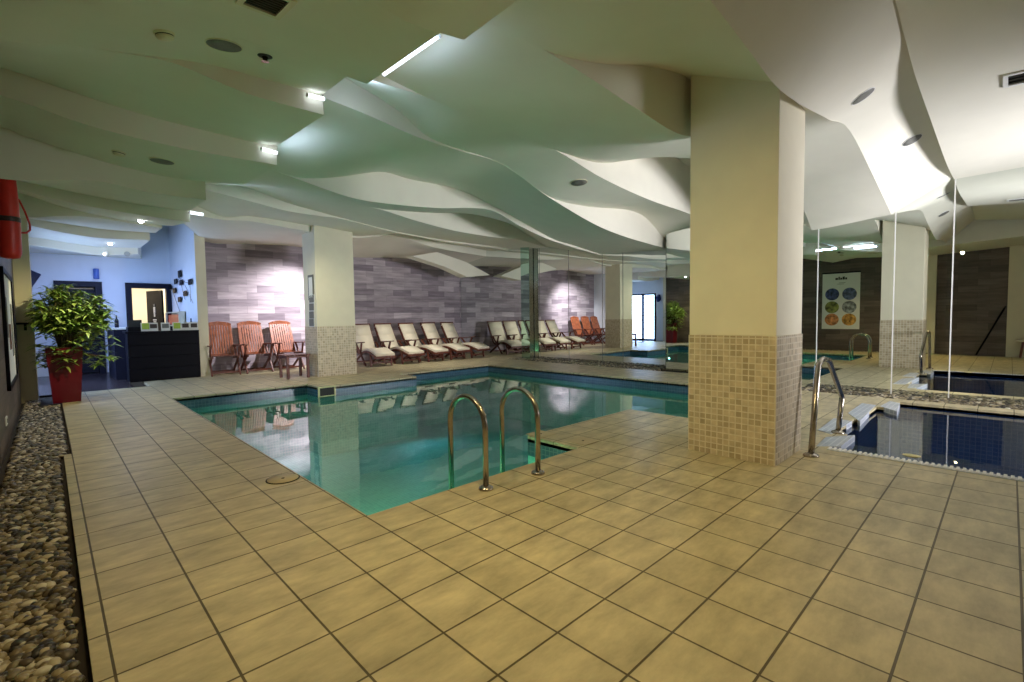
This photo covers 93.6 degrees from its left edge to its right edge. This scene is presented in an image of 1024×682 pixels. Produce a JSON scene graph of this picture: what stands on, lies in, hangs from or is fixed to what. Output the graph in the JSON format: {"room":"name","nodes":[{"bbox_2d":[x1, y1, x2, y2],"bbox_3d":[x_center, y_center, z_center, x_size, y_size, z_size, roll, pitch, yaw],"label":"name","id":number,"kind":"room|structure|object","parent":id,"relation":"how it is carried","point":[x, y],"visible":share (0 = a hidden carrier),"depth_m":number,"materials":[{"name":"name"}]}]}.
{"room":"indoor swimming pool","nodes":[
{"label":"indoor swimming pool","id":0,"kind":"room"},
{"bbox_2d":[0,257,21,471],"bbox_3d":[-2.926,-0.796,2.359,0.200,4.070,14.300,-4,4,-44],"label":"wall","id":1,"kind":"structure","parent":0,"point":[10,401],"depth_m":5.01,"materials":[{"name":"brown paint"}]},
{"bbox_2d":[0,266,17,390],"bbox_3d":[-5.979,-0.151,5.727,0.030,1.316,1.850,-4,4,-44],"label":"notice","id":2,"kind":"object","parent":1,"relation":"attached to","point":[6,288],"visible":1,"depth_m":5.54,"materials":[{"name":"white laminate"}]},
{"bbox_2d":[5,297,8,337],"bbox_3d":[-5.581,-0.261,5.309,0.004,0.450,0.450,-4,4,-44],"label":"print","id":3,"kind":"object","parent":2,"relation":"attached to","point":[5,297],"depth_m":5.40,"materials":[{"name":"brown paper"}]},
{"bbox_2d":[9,324,11,349],"bbox_3d":[-5.977,-0.052,5.733,0.004,0.300,0.400,-4,4,-44],"label":"print","id":4,"kind":"object","parent":2,"relation":"attached to","point":[10,336],"depth_m":5.69,"materials":[{"name":"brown paper"}]},
{"bbox_2d":[10,304,14,355],"bbox_3d":[-6.343,-0.141,6.106,0.004,0.650,0.350,-4,4,-44],"label":"print","id":5,"kind":"object","parent":2,"relation":"attached to","point":[10,304],"depth_m":6.06,"materials":[{"name":"grey paper"}]},
{"bbox_2d":[0,179,30,258],"bbox_3d":[-5.014,-1.252,4.860,0.182,0.850,0.318,0,3,19],"label":"fire extinguisher","id":6,"kind":"object","parent":1,"relation":"hanging from","point":[10,220],"visible":0.81,"depth_m":4.76,"materials":[{"name":"red metal"}]},
{"bbox_2d":[12,217,38,402],"bbox_3d":[-7.636,-0.984,7.504,0.190,3.890,0.350,-4,4,-44],"label":"pilaster","id":7,"kind":"object","parent":1,"relation":"attached to","point":[22,281],"visible":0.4,"depth_m":7.41,"materials":[{"name":"beige paint"}]},
{"bbox_2d":[16,322,29,329],"bbox_3d":[-7.434,-0.223,7.366,0.210,0.120,0.171,-4,4,-44],"label":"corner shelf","id":8,"kind":"object","parent":7,"relation":"attached to","point":[26,323],"visible":0.64,"depth_m":7.30,"materials":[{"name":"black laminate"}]},
{"bbox_2d":[30,225,170,376],"bbox_3d":[-9.842,-1.222,11.415,2.870,3.950,0.150,-4,4,-44],"label":"wall","id":9,"kind":"structure","parent":0,"point":[154,265],"depth_m":11.53,"materials":[{"name":"blue paint"}]},
{"bbox_2d":[53,280,106,372],"bbox_3d":[-10.057,-0.308,11.214,0.830,2.151,0.210,-4,4,-44],"label":"door","id":10,"kind":"structure","parent":9,"relation":"in","point":[98,285],"depth_m":11.31,"materials":[{"name":"blue paint"}]},
{"bbox_2d":[93,268,98,278],"bbox_3d":[-9.769,-1.578,11.299,0.110,0.240,0.107,-4,4,-44],"label":"wall sconce","id":11,"kind":"object","parent":9,"relation":"attached to","point":[95,271],"visible":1,"depth_m":11.26,"materials":[{"name":"blue glass"}]},
{"bbox_2d":[125,283,172,330],"bbox_3d":[-9.320,-0.375,12.341,0.939,2.151,0.807,-4,4,-44],"label":"door","id":12,"kind":"structure","parent":9,"relation":"in","point":[155,303],"depth_m":12.31,"materials":[{"name":"blue paint"}]},
{"bbox_2d":[69,287,165,322],"bbox_3d":[-10.756,-0.626,12.746,2.909,2.650,3.000,-4,4,-44],"label":"wall","id":13,"kind":"structure","parent":0,"point":[139,303],"depth_m":14.28,"materials":[{"name":"white paint"}]},
{"bbox_2d":[168,224,197,321],"bbox_3d":[-7.721,-1.251,11.415,0.180,3.950,3.000,-4,4,-44],"label":"wall partition","id":14,"kind":"structure","parent":0,"point":[181,237],"depth_m":11.13,"materials":[{"name":"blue paint"}]},
{"bbox_2d":[165,311,185,325],"bbox_3d":[-8.209,-0.536,11.728,0.140,0.345,1.725,-4,4,-44],"label":"wall box","id":15,"kind":"object","parent":14,"relation":"attached to","point":[178,316],"visible":0.66,"depth_m":11.47,"materials":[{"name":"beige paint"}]},
{"bbox_2d":[169,270,192,310],"bbox_3d":[-7.877,-1.175,11.419,0.036,0.976,2.692,-4,4,-44],"label":"wall art","id":16,"kind":"object","parent":14,"relation":"attached to","point":[189,282],"visible":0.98,"depth_m":11.26,"materials":[{"name":"black laminate"}]},
{"bbox_2d":[194,233,210,376],"bbox_3d":[-6.671,-1.210,10.330,0.190,3.950,0.020,-4,4,-44],"label":"trim","id":17,"kind":"structure","parent":14,"relation":"attached to","point":[199,242],"depth_m":10.34,"materials":[{"name":"beige paint"}]},
{"bbox_2d":[205,242,461,370],"bbox_3d":[-4.357,-1.378,13.622,7.730,4.010,0.200,-4,4,-44],"label":"wall","id":18,"kind":"structure","parent":0,"point":[263,284],"depth_m":12.31,"materials":[{"name":"grey tile"}]},
{"bbox_2d":[0,353,1023,681],"bbox_3d":[-1.734,1.404,8.817,10.480,1.250,21.400,-4,4,-44],"label":"floor","id":19,"kind":"structure","parent":0,"point":[636,554],"depth_m":2.62,"materials":[{"name":"tile"}]},
{"bbox_2d":[0,400,85,681],"bbox_3d":[-3.989,1.067,4.050,0.412,0.064,9.747,-4,4,-44],"label":"pebble bed","id":20,"kind":"object","parent":19,"relation":"on","point":[39,640],"visible":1,"depth_m":2.44,"materials":[{"name":"beige gravel"}]},
{"bbox_2d":[45,346,82,403],"bbox_3d":[-6.803,0.506,7.329,0.410,0.830,0.410,-4,4,-44],"label":"planter","id":21,"kind":"object","parent":19,"relation":"on","point":[66,386],"depth_m":7.20,"materials":[{"name":"red paint"}]},
{"bbox_2d":[21,284,123,403],"bbox_3d":[-6.639,0.023,7.337,1.202,1.789,1.210,-4,4,-44],"label":"potted shrub","id":22,"kind":"object","parent":19,"relation":"on","point":[64,320],"visible":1,"depth_m":7.19,"materials":[{"name":"green plant"}]},
{"bbox_2d":[107,327,126,379],"bbox_3d":[-8.546,0.235,10.672,0.590,1.080,1.560,-4,4,-44],"label":"reception desk","id":23,"kind":"object","parent":19,"relation":"on","point":[118,368],"visible":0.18,"depth_m":10.04,"materials":[{"name":"blue paint"}]},
{"bbox_2d":[114,315,118,327],"bbox_3d":[-8.470,-0.418,10.303,0.073,0.260,0.071,-4,4,-44],"label":"bottle","id":24,"kind":"object","parent":23,"relation":"on","point":[116,322],"visible":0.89,"depth_m":10.28,"materials":[{"name":"black glass"}]},
{"bbox_2d":[122,330,200,382],"bbox_3d":[-7.284,0.288,10.029,1.233,1.005,0.540,-4,4,-44],"label":"reception desk","id":25,"kind":"object","parent":19,"relation":"on","point":[150,355],"depth_m":9.82,"materials":[{"name":"black laminate"}]},
{"bbox_2d":[126,320,141,331],"bbox_3d":[-7.578,-0.308,9.666,0.260,0.230,0.280,-4,4,-44],"label":"cash register","id":26,"kind":"object","parent":25,"relation":"on","point":[133,325],"visible":0.84,"depth_m":9.60,"materials":[{"name":"black plastic"}]},
{"bbox_2d":[140,323,149,330],"bbox_3d":[-7.380,-0.281,9.679,0.150,0.169,0.101,-4,4,-44],"label":"brochure","id":27,"kind":"object","parent":25,"relation":"on","point":[144,326],"visible":0.88,"depth_m":9.65,"materials":[{"name":"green paper"}]},
{"bbox_2d":[142,323,148,328],"bbox_3d":[-7.355,-0.295,9.652,0.115,0.119,0.027,-4,4,-44],"label":"picture","id":28,"kind":"object","parent":27,"relation":"attached to","point":[144,325],"depth_m":9.65},
{"bbox_2d":[150,323,157,330],"bbox_3d":[-7.287,-0.287,9.770,0.150,0.169,0.100,-4,4,-44],"label":"brochure","id":29,"kind":"object","parent":25,"relation":"on","point":[153,326],"visible":0.98,"depth_m":9.75,"materials":[{"name":"white paper"}]},
{"bbox_2d":[122,330,198,333],"bbox_3d":[-7.291,-0.196,10.005,1.233,0.035,0.540,-4,4,-44],"label":"countertop","id":30,"kind":"structure","parent":25,"relation":"on","point":[125,332],"depth_m":9.77,"materials":[{"name":"black laminate"}]},
{"bbox_2d":[161,322,169,330],"bbox_3d":[-7.144,-0.295,9.908,0.150,0.169,0.100,-4,4,-44],"label":"brochure","id":31,"kind":"object","parent":25,"relation":"on","point":[164,326],"visible":1,"depth_m":9.88,"materials":[{"name":"white paper"}]},
{"bbox_2d":[172,322,181,330],"bbox_3d":[-7.003,-0.304,10.044,0.150,0.169,0.101,-4,4,-44],"label":"brochure","id":32,"kind":"object","parent":25,"relation":"on","point":[176,325],"visible":1,"depth_m":10.01,"materials":[{"name":"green paper"}]},
{"bbox_2d":[173,323,179,328],"bbox_3d":[-6.977,-0.319,10.017,0.115,0.119,0.027,-4,4,-44],"label":"picture","id":33,"kind":"object","parent":32,"relation":"attached to","point":[175,325],"depth_m":10.01},
{"bbox_2d":[181,322,189,329],"bbox_3d":[-6.896,-0.311,10.147,0.150,0.169,0.100,-4,4,-44],"label":"brochure","id":34,"kind":"object","parent":25,"relation":"on","point":[184,325],"visible":0.88,"depth_m":10.12,"materials":[{"name":"white paper"}]},
{"bbox_2d":[189,322,197,329],"bbox_3d":[-6.787,-0.318,10.252,0.150,0.169,0.100,-4,4,-44],"label":"brochure","id":35,"kind":"object","parent":25,"relation":"on","point":[193,325],"visible":0.95,"depth_m":10.22,"materials":[{"name":"white paper"}]},
{"bbox_2d":[207,321,240,376],"bbox_3d":[-6.467,0.162,10.734,0.615,1.203,0.783,-3,4,-41],"label":"armchair","id":36,"kind":"object","parent":19,"relation":"on","point":[216,324],"visible":0.89,"depth_m":10.88,"materials":[{"name":"brown wood"}]},
{"bbox_2d":[237,321,273,373],"bbox_3d":[-5.989,0.132,11.195,0.615,1.203,0.783,-4,4,-44],"label":"armchair","id":37,"kind":"object","parent":19,"relation":"on","point":[245,353],"visible":0.94,"depth_m":11.31,"materials":[{"name":"brown wood"}]},
{"bbox_2d":[265,473,299,483],"bbox_3d":[-1.728,1.037,3.628,0.236,0.008,0.236,-4,4,-44],"label":"access cover","id":38,"kind":"object","parent":19,"relation":"on","point":[289,477],"visible":1,"depth_m":3.62,"materials":[{"name":"beige plastic"}]},
{"bbox_2d":[268,320,304,368],"bbox_3d":[-5.485,0.101,11.682,0.783,1.203,0.615,2,4,44],"label":"armchair","id":39,"kind":"object","parent":19,"relation":"on","point":[282,324],"visible":0.96,"depth_m":11.80,"materials":[{"name":"brown wood"}]},
{"bbox_2d":[277,353,309,378],"bbox_3d":[-4.519,0.514,9.986,0.494,0.485,0.500,-4,4,-44],"label":"side table","id":40,"kind":"object","parent":19,"relation":"on","point":[293,355],"visible":1,"depth_m":9.95,"materials":[{"name":"brown wood"}]},
{"bbox_2d":[318,385,335,397],"bbox_3d":[-3.304,0.901,8.587,0.320,0.190,0.018,-4,4,-44],"label":"skimmer opening","id":41,"kind":"object","parent":19,"relation":"attached to","point":[325,391],"visible":1,"depth_m":8.58,"materials":[{"name":"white plastic"}]},
{"bbox_2d":[302,225,356,376],"bbox_3d":[-3.942,-1.073,10.373,0.842,3.600,0.652,-4,4,-44],"label":"column","id":42,"kind":"structure","parent":19,"relation":"on","point":[327,252],"depth_m":10.13,"materials":[{"name":"yellow paint"}]},
{"bbox_2d":[308,275,313,299],"bbox_3d":[-4.184,-1.113,10.004,0.016,0.520,0.280,-4,4,-44],"label":"notice","id":43,"kind":"object","parent":42,"relation":"attached to","point":[310,277],"visible":1,"depth_m":9.98,"materials":[{"name":"white paper"}]},
{"bbox_2d":[309,319,314,326],"bbox_3d":[-4.182,-0.386,10.049,0.016,0.180,0.280,-4,4,-44],"label":"notice","id":44,"kind":"object","parent":42,"relation":"attached to","point":[311,321],"visible":1,"depth_m":10.03,"materials":[{"name":"white paper"}]},
{"bbox_2d":[309,311,314,318],"bbox_3d":[-4.175,-0.542,10.031,0.016,0.180,0.280,-4,4,-44],"label":"notice","id":45,"kind":"object","parent":42,"relation":"attached to","point":[311,313],"visible":1,"depth_m":10.00,"materials":[{"name":"white paper"}]},
{"bbox_2d":[309,303,314,310],"bbox_3d":[-4.167,-0.708,10.012,0.016,0.180,0.280,-4,4,-44],"label":"notice","id":46,"kind":"object","parent":42,"relation":"attached to","point":[311,305],"visible":1,"depth_m":9.98,"materials":[{"name":"white paper"}]},
{"bbox_2d":[309,294,314,302],"bbox_3d":[-4.159,-0.873,9.993,0.016,0.180,0.280,-4,4,-44],"label":"notice","id":47,"kind":"object","parent":42,"relation":"attached to","point":[311,299],"visible":1,"depth_m":9.95,"materials":[{"name":"white paper"}]},
{"bbox_2d":[355,323,395,366],"bbox_3d":[-3.620,0.096,12.471,0.665,1.086,1.513,-3,4,-41],"label":"sun lounger","id":48,"kind":"object","parent":19,"relation":"on","point":[365,343],"visible":0.87,"depth_m":12.59,"materials":[{"name":"beige fabric"}]},
{"bbox_2d":[355,325,370,335],"bbox_3d":[-4.046,-0.282,12.930,0.470,0.290,0.176,-3,4,-41],"label":"pillow","id":49,"kind":"object","parent":48,"relation":"on","point":[361,330],"depth_m":12.95,"materials":[{"name":"beige fabric"}]},
{"bbox_2d":[356,327,394,356],"bbox_3d":[-3.630,-0.031,12.474,0.504,0.763,1.488,-3,4,-41],"label":"cushion","id":50,"kind":"object","parent":48,"relation":"on","point":[363,334],"depth_m":12.69,"materials":[{"name":"beige fabric"}]},
{"bbox_2d":[374,323,424,363],"bbox_3d":[-3.054,0.061,13.014,1.513,1.086,0.665,2,4,40],"label":"sun lounger","id":51,"kind":"object","parent":19,"relation":"on","point":[384,331],"visible":0.88,"depth_m":13.18,"materials":[{"name":"white fabric"}]},
{"bbox_2d":[376,324,392,334],"bbox_3d":[-3.549,-0.313,13.401,0.176,0.290,0.470,2,4,40],"label":"pillow","id":52,"kind":"object","parent":51,"relation":"on","point":[381,329],"depth_m":13.38,"materials":[{"name":"beige fabric"}]},
{"bbox_2d":[398,323,448,361],"bbox_3d":[-2.498,0.026,13.545,1.513,1.086,0.665,1,4,37],"label":"sun lounger","id":53,"kind":"object","parent":19,"relation":"on","point":[407,330],"visible":0.73,"depth_m":13.68,"materials":[{"name":"beige fabric"}]},
{"bbox_2d":[400,324,415,333],"bbox_3d":[-3.012,-0.346,13.909,0.176,0.290,0.470,1,4,37],"label":"pillow","id":54,"kind":"object","parent":53,"relation":"on","point":[404,328],"depth_m":13.88,"materials":[{"name":"beige fabric"}]},
{"bbox_2d":[399,324,447,351],"bbox_3d":[-2.510,-0.101,13.546,1.488,0.763,0.504,1,4,37],"label":"cushion","id":55,"kind":"object","parent":53,"relation":"on","point":[407,331],"depth_m":13.72,"materials":[{"name":"beige fabric"}]},
{"bbox_2d":[420,322,470,359],"bbox_3d":[-1.951,-0.008,14.074,1.513,1.086,0.665,1,4,37],"label":"sun lounger","id":56,"kind":"object","parent":19,"relation":"on","point":[429,329],"visible":0.77,"depth_m":14.22,"materials":[{"name":"white fabric"}]},
{"bbox_2d":[423,323,437,332],"bbox_3d":[-2.466,-0.380,14.437,0.176,0.290,0.470,1,4,37],"label":"pillow","id":57,"kind":"object","parent":56,"relation":"on","point":[427,327],"depth_m":14.42,"materials":[{"name":"beige fabric"}]},
{"bbox_2d":[440,322,489,357],"bbox_3d":[-1.425,-0.041,14.577,1.513,1.086,0.665,1,4,35],"label":"sun lounger","id":58,"kind":"object","parent":19,"relation":"on","point":[448,328],"visible":0.83,"depth_m":14.68,"materials":[{"name":"beige fabric"}]},
{"bbox_2d":[442,323,455,331],"bbox_3d":[-1.952,-0.412,14.922,0.176,0.290,0.470,1,4,35],"label":"pillow","id":59,"kind":"object","parent":58,"relation":"on","point":[446,327],"depth_m":14.88,"materials":[{"name":"beige fabric"}]},
{"bbox_2d":[442,324,488,348],"bbox_3d":[-1.437,-0.167,14.578,1.488,0.763,0.504,1,4,35],"label":"cushion","id":60,"kind":"object","parent":58,"relation":"on","point":[449,330],"depth_m":14.71,"materials":[{"name":"beige fabric"}]},
{"bbox_2d":[447,393,492,491],"bbox_3d":[-0.311,0.954,3.489,0.105,1.151,0.474,-4,4,-44],"label":"handrail","id":61,"kind":"object","parent":19,"relation":"on","point":[486,486],"visible":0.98,"depth_m":3.38,"materials":[{"name":"metal"}]},
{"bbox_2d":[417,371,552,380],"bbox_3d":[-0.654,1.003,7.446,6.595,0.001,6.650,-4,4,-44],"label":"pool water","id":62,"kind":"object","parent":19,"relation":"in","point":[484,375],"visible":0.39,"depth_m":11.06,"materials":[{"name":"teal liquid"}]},
{"bbox_2d":[499,386,544,475],"bbox_3d":[0.070,0.932,3.805,0.105,1.151,0.474,-4,4,-44],"label":"handrail","id":63,"kind":"object","parent":19,"relation":"on","point":[537,472],"visible":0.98,"depth_m":3.72,"materials":[{"name":"metal"}]},
{"bbox_2d":[520,247,533,358],"bbox_3d":[0.430,-1.284,13.660,0.166,3.630,0.330,-4,4,-44],"label":"pillar","id":64,"kind":"structure","parent":19,"relation":"on","point":[526,253],"depth_m":13.59,"materials":[{"name":"grey mirror"}]},
{"bbox_2d":[527,430,555,437],"bbox_3d":[0.295,0.946,4.900,0.220,0.006,0.220,-4,4,-44],"label":"access cover","id":65,"kind":"object","parent":19,"relation":"on","point":[542,433],"visible":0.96,"depth_m":4.89,"materials":[{"name":"beige plastic"}]},
{"bbox_2d":[568,437,598,444],"bbox_3d":[0.680,0.956,4.604,0.220,0.006,0.220,-4,4,-44],"label":"access cover","id":66,"kind":"object","parent":19,"relation":"on","point":[580,440],"visible":1,"depth_m":4.60,"materials":[{"name":"beige plastic"}]},
{"bbox_2d":[512,357,665,370],"bbox_3d":[1.657,0.578,12.209,0.602,0.078,4.668,-4,4,-44],"label":"pebble bed","id":67,"kind":"object","parent":19,"relation":"on","point":[520,358],"visible":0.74,"depth_m":11.70,"materials":[{"name":"grey gravel"}]},
{"bbox_2d":[688,75,804,466],"bbox_3d":[2.023,-0.839,4.155,0.662,3.600,0.712,-4,4,-44],"label":"column","id":68,"kind":"structure","parent":19,"relation":"on","point":[748,136],"depth_m":3.92,"materials":[{"name":"yellow paint"}]},
{"bbox_2d":[803,356,844,457],"bbox_3d":[2.911,0.537,4.431,0.120,0.821,1.296,2,4,44],"label":"handrail","id":69,"kind":"object","parent":19,"relation":"on","point":[811,453],"visible":1,"depth_m":4.10,"materials":[{"name":"metal"}]},
{"bbox_2d":[818,418,851,433],"bbox_3d":[3.401,0.944,5.089,0.863,0.100,0.179,-4,4,-44],"label":"trim","id":70,"kind":"structure","parent":19,"relation":"on","point":[831,425],"depth_m":5.14,"materials":[{"name":"plastic"}]},
{"bbox_2d":[817,435,854,449],"bbox_3d":[3.028,0.979,4.510,0.696,0.100,0.180,-4,4,-44],"label":"trim","id":71,"kind":"structure","parent":19,"relation":"on","point":[844,442],"depth_m":4.49,"materials":[{"name":"plastic"}]},
{"bbox_2d":[848,403,875,429],"bbox_3d":[4.206,0.897,5.813,0.174,0.100,1.295,2,4,44],"label":"trim","id":72,"kind":"structure","parent":19,"relation":"on","point":[861,412],"depth_m":5.72,"materials":[{"name":"tile"}]},
{"bbox_2d":[881,401,899,418],"bbox_3d":[4.820,0.872,6.140,0.181,0.100,0.775,2,4,41],"label":"trim","id":73,"kind":"structure","parent":19,"relation":"on","point":[891,409],"depth_m":6.00,"materials":[{"name":"tile"}]},
{"bbox_2d":[902,453,920,457],"bbox_3d":[3.278,0.944,3.946,0.084,0.016,0.120,-4,4,-44],"label":"access cover","id":74,"kind":"object","parent":19,"relation":"on","point":[904,454],"visible":1,"depth_m":3.95,"materials":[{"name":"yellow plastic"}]},
{"bbox_2d":[802,386,1023,409],"bbox_3d":[5.917,0.819,6.319,0.480,0.077,3.866,-4,4,-44],"label":"pebble bed","id":75,"kind":"object","parent":19,"relation":"on","point":[826,390],"visible":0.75,"depth_m":6.55,"materials":[{"name":"grey gravel"}]},
{"bbox_2d":[827,447,1023,481],"bbox_3d":[4.163,1.026,2.802,0.080,0.056,3.980,-4,4,-44],"label":"trim","id":76,"kind":"structure","parent":19,"relation":"on","point":[877,456],"depth_m":3.71,"materials":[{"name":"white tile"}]},
{"bbox_2d":[0,0,1023,262],"bbox_3d":[-1.701,-2.616,8.559,10.730,1.964,21.600,-4,4,-44],"label":"ceiling","id":77,"kind":"structure","parent":0,"point":[476,143],"depth_m":4.17,"materials":[{"name":"white paint"}]},
{"bbox_2d":[111,150,125,156],"bbox_3d":[-3.689,-1.768,4.516,0.112,0.063,0.110,-2,3,-25],"label":"smoke detector","id":78,"kind":"object","parent":77,"relation":"attached to","point":[115,152],"visible":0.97,"depth_m":4.49,"materials":[{"name":"beige plastic"}]},
{"bbox_2d":[149,157,174,164],"bbox_3d":[-3.431,-1.776,4.715,0.210,0.045,0.209,-2,3,-25],"label":"ceiling speaker","id":79,"kind":"object","parent":77,"relation":"attached to","point":[163,161],"visible":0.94,"depth_m":4.71,"materials":[{"name":"beige plastic"}]},
{"bbox_2d":[153,29,174,41],"bbox_3d":[-2.063,-1.821,2.850,0.110,0.068,0.113,1,3,27],"label":"smoke detector","id":80,"kind":"object","parent":77,"relation":"attached to","point":[161,34],"visible":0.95,"depth_m":2.83,"materials":[{"name":"beige plastic"}]},
{"bbox_2d":[189,211,203,215],"bbox_3d":[-4.497,-1.817,6.856,0.183,0.051,0.046,-4,4,-44],"label":"light strip","id":81,"kind":"object","parent":77,"relation":"attached to","point":[190,212],"visible":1,"depth_m":6.84,"materials":[{"name":"white plastic"}]},
{"bbox_2d":[204,38,242,52],"bbox_3d":[-1.824,-1.886,3.044,0.209,0.063,0.212,-1,3,-12],"label":"ceiling speaker","id":82,"kind":"object","parent":77,"relation":"attached to","point":[220,44],"visible":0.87,"depth_m":3.04,"materials":[{"name":"beige plastic"}]},
{"bbox_2d":[257,53,272,62],"bbox_3d":[-1.639,-1.885,3.192,0.090,0.064,0.092,-2,3,-25],"label":"sprinkler","id":83,"kind":"object","parent":77,"relation":"attached to","point":[265,57],"visible":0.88,"depth_m":3.18,"materials":[{"name":"metal"}]},
{"bbox_2d":[235,0,296,19],"bbox_3d":[-1.281,-1.769,2.504,0.221,0.056,0.272,-4,4,-44],"label":"ceiling vent","id":84,"kind":"object","parent":77,"relation":"in","point":[276,9],"visible":1,"depth_m":2.54,"materials":[{"name":"beige plastic"}]},
{"bbox_2d":[260,147,278,154],"bbox_3d":[-2.428,-1.903,4.818,0.166,0.044,0.037,-4,4,-44],"label":"light strip","id":85,"kind":"object","parent":77,"relation":"attached to","point":[261,148],"visible":1,"depth_m":4.81,"materials":[{"name":"white plastic"}]},
{"bbox_2d":[306,92,325,100],"bbox_3d":[-1.565,-1.949,3.842,0.154,0.039,0.032,-4,4,-44],"label":"light strip","id":86,"kind":"object","parent":77,"relation":"attached to","point":[307,94],"visible":1,"depth_m":3.83,"materials":[{"name":"white plastic"}]},
{"bbox_2d":[381,34,440,76],"bbox_3d":[-0.703,-1.942,3.282,0.032,0.042,0.701,-4,4,-44],"label":"light strip","id":87,"kind":"object","parent":77,"relation":"attached to","point":[438,36],"visible":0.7,"depth_m":3.25,"materials":[{"name":"white plastic"}]},
{"bbox_2d":[406,252,488,277],"bbox_3d":[-1.774,-2.161,13.761,2.733,0.635,0.350,-4,4,-44],"label":"ceiling panel","id":88,"kind":"object","parent":77,"relation":"attached to","point":[459,268],"depth_m":13.60,"materials":[{"name":"white paint"}]},
{"bbox_2d":[570,179,587,185],"bbox_3d":[0.901,-2.144,6.471,0.229,0.064,0.231,-2,3,-25],"label":"ceiling speaker","id":89,"kind":"object","parent":77,"relation":"attached to","point":[578,182],"visible":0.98,"depth_m":6.46,"materials":[{"name":"beige plastic"}]},
{"bbox_2d":[851,87,874,104],"bbox_3d":[3.041,-2.137,4.177,0.182,0.123,0.190,1,4,38],"label":"ceiling speaker","id":90,"kind":"object","parent":77,"relation":"attached to","point":[865,94],"visible":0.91,"depth_m":4.16,"materials":[{"name":"white plastic"}]},
{"bbox_2d":[902,134,921,146],"bbox_3d":[4.443,-2.245,5.350,0.190,0.114,0.186,-3,4,-36],"label":"ceiling speaker","id":91,"kind":"object","parent":77,"relation":"attached to","point":[913,139],"visible":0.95,"depth_m":5.34,"materials":[{"name":"white plastic"}]},
{"bbox_2d":[1003,70,1023,87],"bbox_3d":[4.129,-2.128,3.863,0.266,0.043,0.260,-4,4,-44],"label":"ceiling vent","id":92,"kind":"object","parent":77,"relation":"in","point":[1015,78],"visible":1,"depth_m":3.91,"materials":[{"name":"white plastic"}]},
{"bbox_3d":[-9.376,-1.107,9.017,0.200,3.950,4.250,-4,4,-44],"label":"wall","id":93,"kind":"structure","parent":0,"visible":0},
{"bbox_2d":[31,270,40,286],"bbox_3d":[-7.907,-1.042,7.831,0.345,0.345,0.100,-4,4,-44],"label":"wall sign","id":94,"kind":"object","parent":93,"relation":"attached to","point":[34,275],"visible":0.25,"depth_m":7.86,"materials":[{"name":"blue plastic"}]},
{"bbox_3d":[3.504,-1.269,9.993,1.280,4.070,15.950,-4,4,-44],"label":"wall","id":95,"kind":"structure","parent":0,"visible":0},
{"bbox_2d":[460,248,539,358],"bbox_3d":[-0.463,-1.476,14.730,0.023,3.930,3.571,-4,4,-44],"label":"wall mirror","id":96,"kind":"object","parent":95,"relation":"attached to","point":[491,303],"visible":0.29,"depth_m":14.69,"materials":[{"name":"clear glass"}]},
{"bbox_2d":[539,247,568,360],"bbox_3d":[1.141,-1.414,13.073,0.023,3.930,1.043,-4,4,-44],"label":"wall mirror","id":97,"kind":"object","parent":95,"relation":"attached to","point":[553,262],"visible":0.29,"depth_m":13.08,"materials":[{"name":"clear glass"}]},
{"bbox_2d":[569,250,602,363],"bbox_3d":[1.876,-1.385,12.315,0.023,3.930,1.070,-4,4,-44],"label":"wall mirror","id":98,"kind":"object","parent":95,"relation":"attached to","point":[585,269],"visible":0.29,"depth_m":12.33,"materials":[{"name":"clear mirror glass"}]},
{"bbox_2d":[602,253,622,364],"bbox_3d":[2.454,-1.363,11.717,0.023,3.930,0.593,-4,4,-44],"label":"wall mirror","id":99,"kind":"object","parent":95,"relation":"attached to","point":[612,263],"visible":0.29,"depth_m":11.74,"materials":[{"name":"clear glass"}]},
{"bbox_2d":[623,249,665,367],"bbox_3d":[3.048,-1.339,11.104,0.023,3.930,1.117,-4,4,-44],"label":"wall mirror","id":100,"kind":"object","parent":95,"relation":"attached to","point":[644,272],"visible":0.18,"depth_m":11.11,"materials":[{"name":"clear mirror glass"}]},
{"bbox_2d":[666,226,689,372],"bbox_3d":[3.969,-1.280,9.679,0.023,3.930,1.860,-4,4,-44],"label":"wall mirror","id":101,"kind":"object","parent":95,"relation":"attached to","point":[677,242],"visible":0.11,"depth_m":10.17,"materials":[{"name":"clear mirror glass"}]},
{"bbox_2d":[801,224,818,386],"bbox_3d":[4.627,-1.198,7.893,0.023,3.930,0.700,-4,4,-44],"label":"wall mirror","id":102,"kind":"object","parent":95,"relation":"attached to","point":[810,237],"visible":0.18,"depth_m":7.75,"materials":[{"name":"clear glass"}]},
{"bbox_2d":[817,211,896,393],"bbox_3d":[5.205,-1.176,7.296,0.023,3.930,0.961,-4,4,-44],"label":"wall mirror","id":103,"kind":"object","parent":95,"relation":"attached to","point":[856,267],"visible":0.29,"depth_m":7.29,"materials":[{"name":"clear glass"}]},
{"bbox_2d":[892,178,955,397],"bbox_3d":[5.756,-1.154,6.727,0.023,3.930,0.625,-4,4,-44],"label":"wall mirror","id":104,"kind":"object","parent":95,"relation":"attached to","point":[925,227],"visible":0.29,"depth_m":6.73,"materials":[{"name":"clear glass"}]},
{"bbox_2d":[949,167,1023,404],"bbox_3d":[7.000,-1.106,5.443,0.023,3.930,2.952,-4,4,-44],"label":"wall mirror","id":105,"kind":"object","parent":95,"relation":"attached to","point":[987,357],"visible":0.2,"depth_m":6.27,"materials":[{"name":"clear glass"}]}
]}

